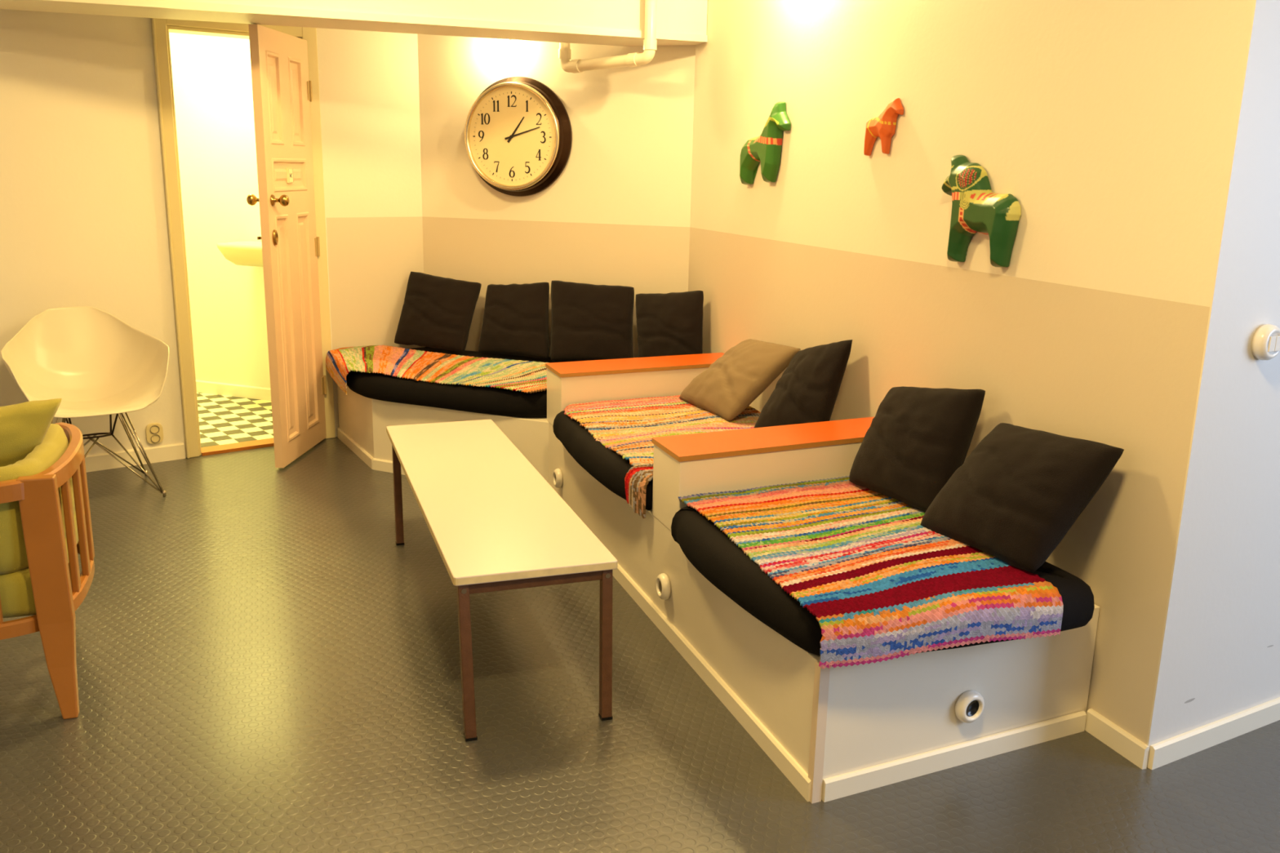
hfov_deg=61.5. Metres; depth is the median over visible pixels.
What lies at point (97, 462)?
baseboard
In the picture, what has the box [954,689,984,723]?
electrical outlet
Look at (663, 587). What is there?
electrical outlet
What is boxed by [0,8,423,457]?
wall
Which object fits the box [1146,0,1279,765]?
wall
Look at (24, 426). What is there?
throw pillow
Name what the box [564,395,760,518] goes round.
rag rug
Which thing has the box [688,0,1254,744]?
wall
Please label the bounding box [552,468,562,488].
electrical outlet
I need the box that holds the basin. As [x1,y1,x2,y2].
[216,240,262,266]
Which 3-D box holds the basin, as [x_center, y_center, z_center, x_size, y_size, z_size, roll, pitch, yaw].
[-2.167,-1.056,6.240,0.480,0.237,0.344,6,14,20]
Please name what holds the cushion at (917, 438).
on the rag rug at (879, 584)
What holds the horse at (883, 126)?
attached to the wall at (1110, 125)
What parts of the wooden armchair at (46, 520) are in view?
rail, rail, leg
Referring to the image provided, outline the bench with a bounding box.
[337,352,1099,804]
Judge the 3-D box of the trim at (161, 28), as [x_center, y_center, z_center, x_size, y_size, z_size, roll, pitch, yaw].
[-1.990,-0.934,5.430,0.776,2.115,0.173,-9,17,-37]
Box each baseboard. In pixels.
[84,443,185,472]
[195,380,271,400]
[1084,708,1149,769]
[1146,697,1279,769]
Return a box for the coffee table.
[386,419,617,742]
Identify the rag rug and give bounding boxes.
[325,345,549,395]
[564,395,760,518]
[678,475,1063,669]
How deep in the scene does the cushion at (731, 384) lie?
4.32 m
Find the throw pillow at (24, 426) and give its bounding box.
[0,398,62,466]
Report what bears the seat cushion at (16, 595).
on the wooden armchair at (46, 520)
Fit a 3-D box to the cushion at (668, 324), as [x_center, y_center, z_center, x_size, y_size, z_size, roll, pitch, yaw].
[0.117,-0.488,5.335,0.147,0.402,0.515,-11,18,-42]
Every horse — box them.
[739,101,791,184]
[863,97,903,155]
[941,155,1021,267]
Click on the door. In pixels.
(282, 92)
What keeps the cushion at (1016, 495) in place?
on the rag rug at (879, 584)
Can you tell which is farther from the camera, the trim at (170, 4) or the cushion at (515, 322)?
the cushion at (515, 322)
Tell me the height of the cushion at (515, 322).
0.375 m
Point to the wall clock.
(518, 133)
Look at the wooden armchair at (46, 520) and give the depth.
2.83 m
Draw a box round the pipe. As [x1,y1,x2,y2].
[558,0,657,73]
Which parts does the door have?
knob, knob, plate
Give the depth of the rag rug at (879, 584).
2.69 m
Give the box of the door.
[246,24,326,467]
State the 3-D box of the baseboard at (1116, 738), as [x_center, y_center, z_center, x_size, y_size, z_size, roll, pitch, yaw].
[1.248,0.817,2.820,0.014,0.062,0.207,-3,14,-19]
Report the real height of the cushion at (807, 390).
0.386 m
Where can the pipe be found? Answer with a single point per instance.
(650, 42)
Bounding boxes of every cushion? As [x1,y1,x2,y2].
[0,423,75,574]
[0,511,78,617]
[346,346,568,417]
[394,271,481,352]
[478,282,549,359]
[550,280,634,361]
[552,410,653,509]
[635,290,703,357]
[679,338,800,422]
[754,339,852,427]
[848,386,985,512]
[920,422,1124,573]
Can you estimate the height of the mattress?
0.120 m
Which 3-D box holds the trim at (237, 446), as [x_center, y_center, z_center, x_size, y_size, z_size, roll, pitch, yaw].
[-2.003,0.091,5.655,0.611,0.016,0.110,-9,17,-37]
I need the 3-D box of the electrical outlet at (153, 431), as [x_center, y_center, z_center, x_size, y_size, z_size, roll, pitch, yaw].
[-2.377,0.035,5.268,0.080,0.104,0.018,-9,17,-37]
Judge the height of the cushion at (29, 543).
0.292 m
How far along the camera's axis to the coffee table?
3.19 m
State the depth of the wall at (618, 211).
5.73 m
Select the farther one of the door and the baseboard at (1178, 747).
the door
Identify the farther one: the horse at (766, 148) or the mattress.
the horse at (766, 148)
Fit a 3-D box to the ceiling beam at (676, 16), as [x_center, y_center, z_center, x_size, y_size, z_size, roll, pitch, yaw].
[-1.912,-2.008,4.447,4.598,0.575,0.365,-3,14,-19]
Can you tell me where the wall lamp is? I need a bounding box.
[497,38,511,43]
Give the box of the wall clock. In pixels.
[464,76,572,196]
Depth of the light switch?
2.56 m
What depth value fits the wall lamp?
5.53 m
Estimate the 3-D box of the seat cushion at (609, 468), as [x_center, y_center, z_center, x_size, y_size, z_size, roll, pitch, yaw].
[0.182,0.065,4.213,0.905,0.121,1.218,-3,14,-19]
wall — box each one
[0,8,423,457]
[168,32,695,388]
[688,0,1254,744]
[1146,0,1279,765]
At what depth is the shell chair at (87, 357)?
4.79 m
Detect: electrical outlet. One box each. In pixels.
[145,422,163,444]
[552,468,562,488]
[655,573,671,599]
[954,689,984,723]
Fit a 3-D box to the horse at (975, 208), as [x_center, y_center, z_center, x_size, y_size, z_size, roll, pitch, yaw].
[0.999,-0.645,3.206,0.062,0.323,0.352,-3,14,-19]
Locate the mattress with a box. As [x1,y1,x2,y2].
[671,506,1094,655]
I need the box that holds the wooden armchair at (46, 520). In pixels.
[0,422,94,719]
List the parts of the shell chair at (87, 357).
leg, leg, frame, leg, leg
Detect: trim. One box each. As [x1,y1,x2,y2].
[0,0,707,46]
[39,0,707,42]
[151,17,335,458]
[200,437,274,456]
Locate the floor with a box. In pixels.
[0,392,1279,852]
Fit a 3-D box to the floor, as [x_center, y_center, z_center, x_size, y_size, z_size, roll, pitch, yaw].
[0.005,0.736,3.364,7.400,0.115,10.414,-3,14,-19]
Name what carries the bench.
on the floor
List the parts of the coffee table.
leg, leg, rail, leg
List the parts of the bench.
armrest, armrest, armrest, armrest, corner post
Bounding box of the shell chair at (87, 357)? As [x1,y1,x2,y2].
[0,306,168,497]
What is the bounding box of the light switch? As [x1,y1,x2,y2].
[1251,324,1279,359]

